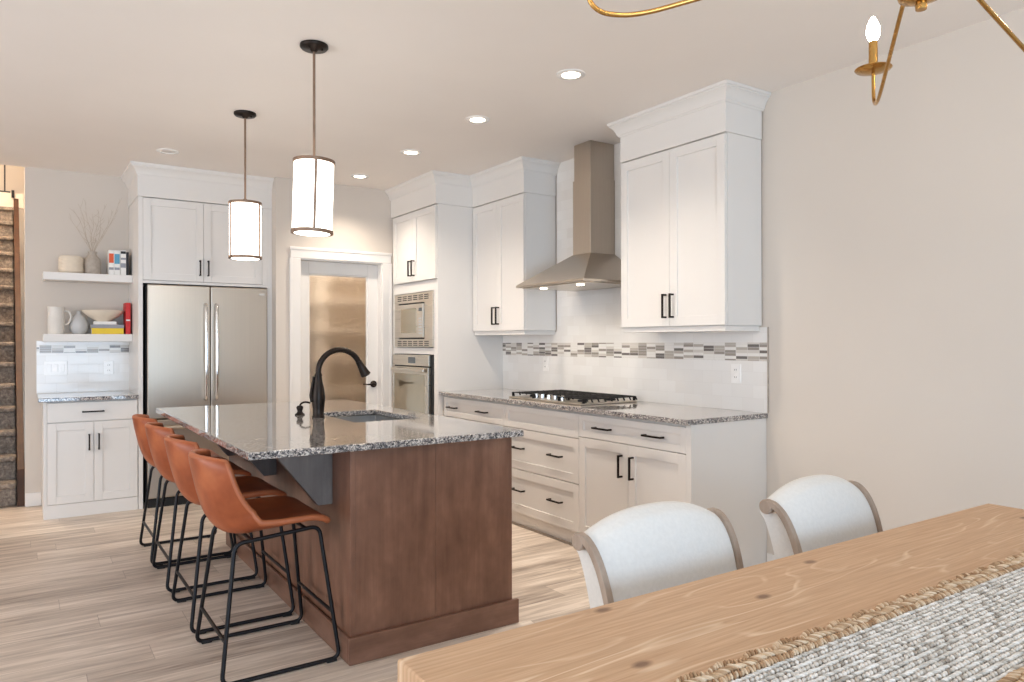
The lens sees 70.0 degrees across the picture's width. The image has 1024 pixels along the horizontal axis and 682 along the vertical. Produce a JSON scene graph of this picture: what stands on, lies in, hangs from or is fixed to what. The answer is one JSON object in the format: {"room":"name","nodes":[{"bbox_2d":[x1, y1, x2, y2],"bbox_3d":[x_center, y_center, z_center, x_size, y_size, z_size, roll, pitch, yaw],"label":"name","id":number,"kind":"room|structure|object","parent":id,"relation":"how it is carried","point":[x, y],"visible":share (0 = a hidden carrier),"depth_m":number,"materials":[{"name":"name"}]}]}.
{"room":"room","nodes":[
{"label":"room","id":0,"kind":"room"},
{"bbox_2d":[0,164,26,492],"bbox_3d":[-5.772,-1.350,7.393,1.426,5.400,4.700,0,0,-34],"label":"wall","id":1,"kind":"structure","parent":0,"point":[15,175],"depth_m":9.57,"materials":[{"name":"paint"}]},
{"bbox_2d":[0,165,23,208],"bbox_3d":[-6.423,-2.142,8.451,1.302,1.090,0.090,0,0,-34],"label":"pendant lamp","id":2,"kind":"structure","parent":1,"relation":"attached to","point":[6,198],"depth_m":8.72,"materials":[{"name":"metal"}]},
{"bbox_2d":[26,167,144,504],"bbox_3d":[-3.204,-0.035,6.495,1.844,2.757,0.120,0,0,-34],"label":"wall","id":3,"kind":"structure","parent":0,"point":[52,196],"depth_m":6.07,"materials":[{"name":"paint"}]},
{"bbox_2d":[25,492,40,506],"bbox_3d":[-3.893,1.288,5.949,0.110,0.110,0.014,0,0,-34],"label":"baseboard","id":4,"kind":"structure","parent":3,"relation":"attached to","point":[31,499],"depth_m":5.94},
{"bbox_2d":[44,361,66,374],"bbox_3d":[-3.763,0.223,6.033,0.165,0.116,0.010,0,0,-34],"label":"light switch","id":5,"kind":"object","parent":3,"relation":"attached to","point":[50,367],"visible":1,"depth_m":6.03,"materials":[{"name":"white plastic"}]},
{"bbox_2d":[37,341,128,393],"bbox_3d":[-3.598,0.213,6.153,0.672,0.430,0.008,0,0,-34],"label":"backsplash","id":6,"kind":"structure","parent":3,"relation":"attached to","point":[85,371],"depth_m":6.15,"materials":[{"name":"tile"}]},
{"bbox_2d":[37,345,128,352],"bbox_3d":[-3.598,0.066,6.153,0.672,0.065,0.010,0,0,-34],"label":"trim","id":7,"kind":"structure","parent":3,"relation":"attached to","point":[40,348],"depth_m":6.14,"materials":[{"name":"tile"}]},
{"bbox_2d":[42,271,131,284],"bbox_3d":[-3.514,-0.519,6.063,0.630,0.062,0.254,0,0,-34],"label":"floating shelf","id":8,"kind":"object","parent":3,"relation":"attached to","point":[46,276],"visible":1,"depth_m":5.97,"materials":[{"name":"white wood"}]},
{"bbox_2d":[58,255,83,272],"bbox_3d":[-3.607,-0.622,5.987,0.182,0.142,0.182,0,0,-34],"label":"ribbed pot","id":9,"kind":"object","parent":8,"relation":"on","point":[66,263],"visible":0.96,"depth_m":5.92,"materials":[{"name":"beige ceramic"}]},
{"bbox_2d":[84,251,100,273],"bbox_3d":[-3.481,-0.646,6.071,0.124,0.190,0.124,0,0,-34],"label":"vase","id":10,"kind":"object","parent":8,"relation":"on","point":[92,262],"visible":0.87,"depth_m":6.03,"materials":[{"name":"beige ceramic"}]},
{"bbox_2d":[70,198,121,250],"bbox_3d":[-3.461,-0.896,6.086,0.385,0.631,0.104,0,0,-28],"label":"twigs","id":11,"kind":"object","parent":10,"relation":"in","point":[91,237],"visible":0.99,"depth_m":6.07,"materials":[{"name":"plant"}]},
{"bbox_2d":[107,250,113,274],"bbox_3d":[-3.372,-0.653,6.144,0.038,0.205,0.161,0,0,-34],"label":"book","id":12,"kind":"object","parent":8,"relation":"on","point":[110,253],"visible":0.82,"depth_m":6.08,"materials":[{"name":"paper"}]},
{"bbox_2d":[114,250,119,274],"bbox_3d":[-3.340,-0.653,6.171,0.042,0.205,0.171,0,0,-34],"label":"book","id":13,"kind":"object","parent":8,"relation":"on","point":[116,252],"visible":0.7,"depth_m":6.10,"materials":[{"name":"paper"}]},
{"bbox_2d":[120,250,125,274],"bbox_3d":[-3.304,-0.655,6.201,0.042,0.208,0.181,0,0,-34],"label":"book","id":14,"kind":"object","parent":8,"relation":"on","point":[122,252],"visible":0.77,"depth_m":6.12,"materials":[{"name":"paper"}]},
{"bbox_2d":[126,252,128,274],"bbox_3d":[-3.272,-0.648,6.211,0.018,0.195,0.160,0,0,-34],"label":"book","id":15,"kind":"object","parent":8,"relation":"on","point":[127,253],"visible":0.77,"depth_m":6.14,"materials":[{"name":"paper"}]},
{"bbox_2d":[42,334,131,341],"bbox_3d":[-3.513,-0.026,6.062,0.630,0.062,0.254,0,0,-34],"label":"floating shelf","id":16,"kind":"object","parent":3,"relation":"attached to","point":[45,337],"visible":1,"depth_m":5.95,"materials":[{"name":"white wood"}]},
{"bbox_2d":[47,307,71,333],"bbox_3d":[-3.678,-0.167,5.926,0.156,0.218,0.124,0,0,5],"label":"jug","id":17,"kind":"object","parent":16,"relation":"on","point":[56,324],"visible":1,"depth_m":5.88,"materials":[{"name":"white ceramic"}]},
{"bbox_2d":[69,311,87,333],"bbox_3d":[-3.586,-0.153,6.054,0.140,0.192,0.140,0,0,-34],"label":"bottle vase","id":18,"kind":"object","parent":16,"relation":"on","point":[78,324],"visible":0.91,"depth_m":6.01,"materials":[{"name":"grey ceramic"}]},
{"bbox_2d":[90,328,123,333],"bbox_3d":[-3.389,-0.082,6.122,0.232,0.048,0.175,0,0,-34],"label":"book","id":19,"kind":"object","parent":16,"relation":"on","point":[93,330],"visible":0.88,"depth_m":6.05,"materials":[{"name":"paper"}]},
{"bbox_2d":[90,324,123,327],"bbox_3d":[-3.394,-0.121,6.127,0.242,0.030,0.180,0,0,-34],"label":"book","id":20,"kind":"object","parent":19,"relation":"on","point":[91,325],"visible":0.88,"depth_m":6.05,"materials":[{"name":"paper"}]},
{"bbox_2d":[93,321,116,324],"bbox_3d":[-3.408,-0.149,6.116,0.165,0.026,0.165,0,0,-34],"label":"book","id":21,"kind":"object","parent":20,"relation":"on","point":[94,322],"visible":0.91,"depth_m":6.05,"materials":[{"name":"paper"}]},
{"bbox_2d":[82,310,123,320],"bbox_3d":[-3.411,-0.208,6.107,0.312,0.092,0.312,0,0,-34],"label":"bowl","id":22,"kind":"object","parent":21,"relation":"on","point":[98,315],"visible":0.88,"depth_m":6.02,"materials":[{"name":"beige ceramic"}]},
{"bbox_2d":[123,303,130,333],"bbox_3d":[-3.259,-0.189,6.193,0.036,0.262,0.181,0,0,-34],"label":"book","id":23,"kind":"object","parent":16,"relation":"on","point":[126,306],"visible":0.86,"depth_m":6.12,"materials":[{"name":"paper"}]},
{"bbox_2d":[104,361,112,374],"bbox_3d":[-3.444,0.228,6.246,0.072,0.116,0.009,0,0,-34],"label":"wall outlet","id":24,"kind":"object","parent":3,"relation":"attached to","point":[108,365],"visible":1,"depth_m":6.24,"materials":[{"name":"white plastic"}]},
{"bbox_2d":[0,501,589,681],"bbox_3d":[-1.454,1.361,1.790,7.772,0.060,12.000,0,0,-34],"label":"floor","id":25,"kind":"structure","parent":0,"point":[82,600],"depth_m":3.68,"materials":[{"name":"wood"}]},
{"bbox_2d":[0,198,24,506],"bbox_3d":[-5.405,-0.156,6.933,1.303,3.008,3.205,0,0,-34],"label":"staircase","id":26,"kind":"structure","parent":25,"relation":"on","point":[12,464],"depth_m":6.78,"materials":[{"name":"wood"}]},
{"bbox_2d":[42,399,137,519],"bbox_3d":[-3.402,0.900,5.888,0.634,0.883,0.661,0,0,-34],"label":"base cabinet","id":27,"kind":"object","parent":25,"relation":"on","point":[90,448],"visible":0.97,"depth_m":5.64,"materials":[{"name":"white wood"}]},
{"bbox_2d":[37,391,138,402],"bbox_3d":[-3.415,0.443,5.879,0.670,0.030,0.648,0,0,-34],"label":"countertop","id":28,"kind":"structure","parent":27,"relation":"on","point":[104,395],"depth_m":5.73,"materials":[{"name":"stone"}]},
{"bbox_2d":[132,414,233,564],"bbox_3d":[-2.113,0.898,4.659,0.543,0.879,0.518,0,0,-34],"label":"counter stool","id":29,"kind":"object","parent":25,"relation":"on","point":[139,420],"visible":0.34,"depth_m":4.48,"materials":[{"name":"brown leather"}]},
{"bbox_2d":[121,161,273,508],"bbox_3d":[-2.720,-0.036,6.333,1.112,2.756,0.686,0,0,-34],"label":"tall cabinet","id":30,"kind":"object","parent":25,"relation":"on","point":[179,216],"visible":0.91,"depth_m":6.06,"materials":[{"name":"white wood"}]},
{"bbox_2d":[145,422,257,592],"bbox_3d":[-1.796,0.896,4.186,0.543,0.879,0.518,0,0,-34],"label":"counter stool","id":31,"kind":"object","parent":25,"relation":"on","point":[156,432],"visible":0.56,"depth_m":4.00,"materials":[{"name":"brown leather"}]},
{"bbox_2d":[143,284,266,507],"bbox_3d":[-2.670,0.444,6.326,0.950,1.796,0.692,0,0,-34],"label":"refrigerator","id":32,"kind":"object","parent":25,"relation":"on","point":[203,345],"visible":0.73,"depth_m":6.05,"materials":[{"name":"metal"}]},
{"bbox_2d":[164,434,294,633],"bbox_3d":[-1.424,0.895,3.629,0.543,0.879,0.518,0,0,-34],"label":"counter stool","id":33,"kind":"object","parent":25,"relation":"on","point":[178,448],"visible":0.72,"depth_m":3.49,"materials":[{"name":"brown leather"}]},
{"bbox_2d":[188,449,339,681],"bbox_3d":[-1.082,0.893,3.117,0.543,0.879,0.518,0,0,-34],"label":"counter stool","id":34,"kind":"object","parent":25,"relation":"on","point":[221,499],"visible":1,"depth_m":2.94,"materials":[{"name":"brown leather"}]},
{"bbox_2d":[217,437,518,665],"bbox_3d":[-1.019,0.892,4.074,1.065,0.883,2.190,0,0,-34],"label":"kitchen island","id":35,"kind":"object","parent":25,"relation":"on","point":[417,540],"visible":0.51,"depth_m":3.22,"materials":[{"name":"brown wood"}]},
{"bbox_2d":[156,399,522,460],"bbox_3d":[-1.100,0.435,4.029,1.250,0.030,2.287,0,0,-34],"label":"island countertop","id":36,"kind":"structure","parent":35,"relation":"on","point":[254,431],"depth_m":3.47,"materials":[{"name":"stone"}]},
{"bbox_2d":[295,401,309,414],"bbox_3d":[-1.195,0.381,4.167,0.082,0.078,0.058,0,0,-34],"label":"soap dispenser","id":37,"kind":"object","parent":36,"relation":"on","point":[299,407],"visible":1,"depth_m":4.15,"materials":[{"name":"brown metal"}]},
{"bbox_2d":[309,347,369,417],"bbox_3d":[-0.958,0.227,4.086,0.351,0.386,0.074,0,0,-34],"label":"kitchen faucet","id":38,"kind":"object","parent":36,"relation":"on","point":[317,393],"visible":1,"depth_m":4.00,"materials":[{"name":"brown metal"}]},
{"bbox_2d":[334,414,399,421],"bbox_3d":[-0.824,0.542,4.133,0.425,0.184,0.670,0,0,-34],"label":"sink","id":39,"kind":"object","parent":36,"relation":"in","point":[373,417],"visible":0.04,"depth_m":4.44,"materials":[{"name":"metal"}]},
{"bbox_2d":[385,170,502,415],"bbox_3d":[-0.618,-0.040,6.680,0.740,2.756,0.965,0,0,-34],"label":"tall cabinet","id":40,"kind":"object","parent":25,"relation":"on","point":[432,211],"visible":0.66,"depth_m":6.31,"materials":[{"name":"white wood"}]},
{"bbox_2d":[391,354,433,414],"bbox_3d":[-0.680,0.434,6.691,0.612,0.628,0.783,0,0,-34],"label":"wall oven","id":41,"kind":"object","parent":40,"relation":"in","point":[412,374],"visible":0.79,"depth_m":6.49,"materials":[{"name":"metal"}]},
{"bbox_2d":[395,291,433,346],"bbox_3d":[-0.719,-0.187,6.648,0.422,0.480,0.766,0,0,-34],"label":"microwave","id":42,"kind":"object","parent":40,"relation":"in","point":[414,321],"visible":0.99,"depth_m":6.49,"materials":[{"name":"metal"}]},
{"bbox_2d":[444,395,506,426],"bbox_3d":[-0.078,0.894,5.942,0.662,0.883,0.968,0,0,-34],"label":"base cabinet","id":43,"kind":"object","parent":25,"relation":"on","point":[475,410],"visible":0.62,"depth_m":5.73,"materials":[{"name":"white wood"}]},
{"bbox_2d":[505,403,580,545],"bbox_3d":[0.434,0.891,5.184,0.653,0.883,0.858,0,0,-34],"label":"base cabinet","id":44,"kind":"object","parent":25,"relation":"on","point":[545,460],"visible":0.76,"depth_m":4.97,"materials":[{"name":"white wood"}]},
{"bbox_2d":[572,501,743,608],"bbox_3d":[0.535,0.888,1.803,0.526,0.877,0.608,0,0,-34],"label":"dining chair","id":45,"kind":"object","parent":25,"relation":"on","point":[638,550],"visible":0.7,"depth_m":1.92,"materials":[{"name":"fabric"}]},
{"bbox_2d":[579,412,766,567],"bbox_3d":[0.932,0.889,4.432,0.663,0.883,0.942,0,0,-34],"label":"base cabinet","id":46,"kind":"object","parent":25,"relation":"on","point":[624,463],"visible":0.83,"depth_m":4.15,"materials":[{"name":"white wood"}]},
{"bbox_2d":[438,388,767,425],"bbox_3d":[0.427,0.434,5.193,0.660,0.030,2.787,0,0,-34],"label":"countertop","id":47,"kind":"structure","parent":46,"relation":"on","point":[649,411],"depth_m":4.46,"materials":[{"name":"stone"}]},
{"bbox_2d":[509,390,636,405],"bbox_3d":[0.419,0.397,5.220,0.500,0.044,0.847,0,0,-34],"label":"gas cooktop","id":48,"kind":"object","parent":47,"relation":"in","point":[571,397],"visible":1,"depth_m":5.05,"materials":[{"name":"metal"}]},
{"bbox_2d":[397,503,1023,681],"bbox_3d":[1.016,0.945,1.502,2.248,0.760,1.033,0,0,-34],"label":"dining table","id":49,"kind":"object","parent":25,"relation":"on","point":[664,635],"visible":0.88,"depth_m":1.53,"materials":[{"name":"brown wood"}]},
{"bbox_2d":[674,551,1023,681],"bbox_3d":[1.004,0.558,1.487,1.939,0.014,0.364,0,0,-34],"label":"table runner","id":50,"kind":"object","parent":49,"relation":"on","point":[970,628],"visible":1,"depth_m":1.35,"materials":[{"name":"fabric"}]},
{"bbox_2d":[759,474,882,559],"bbox_3d":[1.161,0.887,2.222,0.526,0.877,0.608,0,0,-37],"label":"dining chair","id":51,"kind":"object","parent":25,"relation":"on","point":[807,513],"visible":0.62,"depth_m":2.32,"materials":[{"name":"fabric"}]},
{"bbox_2d":[272,177,392,402],"bbox_3d":[-1.541,-0.037,7.150,1.755,2.757,0.840,0,0,-34],"label":"wall","id":52,"kind":"structure","parent":0,"point":[361,219],"depth_m":6.44,"materials":[{"name":"paint"}]},
{"bbox_2d":[301,261,377,404],"bbox_3d":[-1.575,0.307,6.697,0.754,2.043,0.096,0,0,-34],"label":"door","id":53,"kind":"structure","parent":52,"relation":"in","point":[339,301],"depth_m":6.72,"materials":[{"name":"clear glass"}]},
{"bbox_2d":[289,246,391,406],"bbox_3d":[-1.566,0.257,6.685,0.964,2.164,0.144,0,0,-34],"label":"trim","id":54,"kind":"structure","parent":52,"relation":"attached to","point":[297,254],"depth_m":6.67,"materials":[{"name":"white wood"}]},
{"bbox_2d":[0,0,1023,189],"bbox_3d":[-1.460,-1.506,1.796,7.772,0.160,12.000,0,0,-34],"label":"ceiling","id":55,"kind":"structure","parent":0,"point":[98,87],"depth_m":3.81,"materials":[{"name":"paint"}]},
{"bbox_2d":[156,148,178,153],"bbox_3d":[-2.566,-1.413,5.458,0.156,0.007,0.156,0,0,-34],"label":"recessed light","id":56,"kind":"object","parent":55,"relation":"in","point":[161,150],"visible":1,"depth_m":5.45,"materials":[{"name":"white plastic"}]},
{"bbox_2d":[228,110,261,260],"bbox_3d":[-1.662,-0.964,4.558,0.198,0.912,0.198,0,0,-34],"label":"pendant lamp","id":57,"kind":"object","parent":55,"relation":"hanging from","point":[244,214],"visible":1,"depth_m":4.48,"materials":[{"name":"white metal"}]},
{"bbox_2d":[291,40,334,236],"bbox_3d":[-0.956,-0.966,3.515,0.208,0.913,0.198,0,0,-34],"label":"pendant lamp","id":58,"kind":"object","parent":55,"relation":"hanging from","point":[313,177],"visible":1,"depth_m":3.44,"materials":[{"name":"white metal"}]},
{"bbox_2d":[351,174,368,178],"bbox_3d":[-1.306,-1.414,6.289,0.156,0.007,0.156,0,0,-34],"label":"recessed light","id":59,"kind":"object","parent":55,"relation":"in","point":[360,176],"visible":1,"depth_m":6.28,"materials":[{"name":"white plastic"}]},
{"bbox_2d":[401,149,420,154],"bbox_3d":[-0.759,-1.416,5.500,0.156,0.007,0.156,0,0,-34],"label":"recessed light","id":60,"kind":"object","parent":55,"relation":"in","point":[407,151],"visible":1,"depth_m":5.49,"materials":[{"name":"white plastic"}]},
{"bbox_2d":[465,115,489,123],"bbox_3d":[-0.220,-1.419,4.693,0.156,0.007,0.156,0,0,-34],"label":"recessed light","id":61,"kind":"object","parent":55,"relation":"in","point":[476,119],"visible":1,"depth_m":4.69,"materials":[{"name":"white plastic"}]},
{"bbox_2d":[556,69,584,79],"bbox_3d":[0.315,-1.421,3.908,0.156,0.007,0.156,0,0,-34],"label":"recessed light","id":62,"kind":"object","parent":55,"relation":"in","point":[567,74],"visible":1,"depth_m":3.90,"materials":[{"name":"white plastic"}]},
{"bbox_2d":[587,0,700,17],"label":"chandelier","id":63,"kind":"object","parent":55,"relation":"hanging from","point":[683,2],"depth_m":1.46,"materials":[{"name":"gold metal"}]},
{"bbox_2d":[854,0,936,105],"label":"chandelier","id":64,"kind":"object","parent":55,"relation":"hanging from","point":[873,67],"depth_m":2.04,"materials":[{"name":"gold metal"}]},
{"bbox_2d":[976,0,1023,51],"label":"chandelier","id":65,"kind":"object","parent":55,"relation":"hanging from","point":[987,8],"depth_m":1.63,"materials":[{"name":"gold metal"}]},
{"bbox_2d":[515,8,1023,553],"bbox_3d":[1.732,-0.050,3.925,0.100,2.757,12.000,0,0,-34],"label":"wall","id":66,"kind":"structure","parent":0,"point":[892,230],"depth_m":3.56,"materials":[{"name":"paint"}]},
{"bbox_2d":[470,156,559,334],"bbox_3d":[-0.003,-0.735,6.075,0.374,1.370,0.844,0,0,-34],"label":"upper cabinet","id":67,"kind":"object","parent":66,"relation":"attached to","point":[514,200],"visible":1,"depth_m":5.86,"materials":[{"name":"white wood"}]},
{"bbox_2d":[543,357,547,370],"bbox_3d":[0.274,0.188,5.993,0.009,0.116,0.072,0,0,-34],"label":"wall outlet","id":68,"kind":"object","parent":66,"relation":"attached to","point":[545,359],"visible":1,"depth_m":5.99,"materials":[{"name":"white plastic"}]},
{"bbox_2d":[516,140,620,290],"bbox_3d":[0.477,-0.900,5.188,0.564,1.046,0.780,0,0,-34],"label":"range hood","id":69,"kind":"object","parent":66,"relation":"attached to","point":[593,264],"visible":0.94,"depth_m":5.22,"materials":[{"name":"metal"}]},
{"bbox_2d":[503,143,766,412],"bbox_3d":[0.690,-0.502,5.386,0.008,1.842,2.816,0,0,-34],"label":"backsplash","id":70,"kind":"structure","parent":66,"relation":"attached to","point":[586,316],"depth_m":5.30,"materials":[{"name":"tile"}]},
{"bbox_2d":[503,343,766,360],"bbox_3d":[0.690,0.067,5.384,0.010,0.106,2.816,0,0,-34],"label":"trim","id":71,"kind":"structure","parent":66,"relation":"attached to","point":[699,351],"depth_m":5.01,"materials":[{"name":"tile"}]},
{"bbox_2d":[607,79,770,332],"bbox_3d":[1.056,-0.740,4.498,0.383,1.370,0.984,0,0,-34],"label":"upper cabinet","id":72,"kind":"object","parent":66,"relation":"attached to","point":[691,166],"visible":1,"depth_m":4.27,"materials":[{"name":"white wood"}]},
{"bbox_2d":[731,364,740,382],"bbox_3d":[1.344,0.195,4.393,0.009,0.116,0.072,0,0,-34],"label":"wall outlet","id":73,"kind":"object","parent":66,"relation":"attached to","point":[735,368],"visible":1,"depth_m":4.39,"materials":[{"name":"white plastic"}]},
{"bbox_2d":[767,327,768,412],"bbox_3d":[1.474,0.167,4.211,0.011,0.496,0.005,0,0,-34],"label":"trim","id":74,"kind":"structure","parent":66,"relation":"attached to","point":[767,327],"depth_m":4.21,"materials":[{"name":"grey stone"}]},
{"bbox_2d":[767,553,774,561],"bbox_3d":[3.205,1.266,1.622,0.014,0.110,6.240,0,0,-34],"label":"baseboard","id":75,"kind":"structure","parent":66,"relation":"attached to","point":[770,557],"depth_m":4.19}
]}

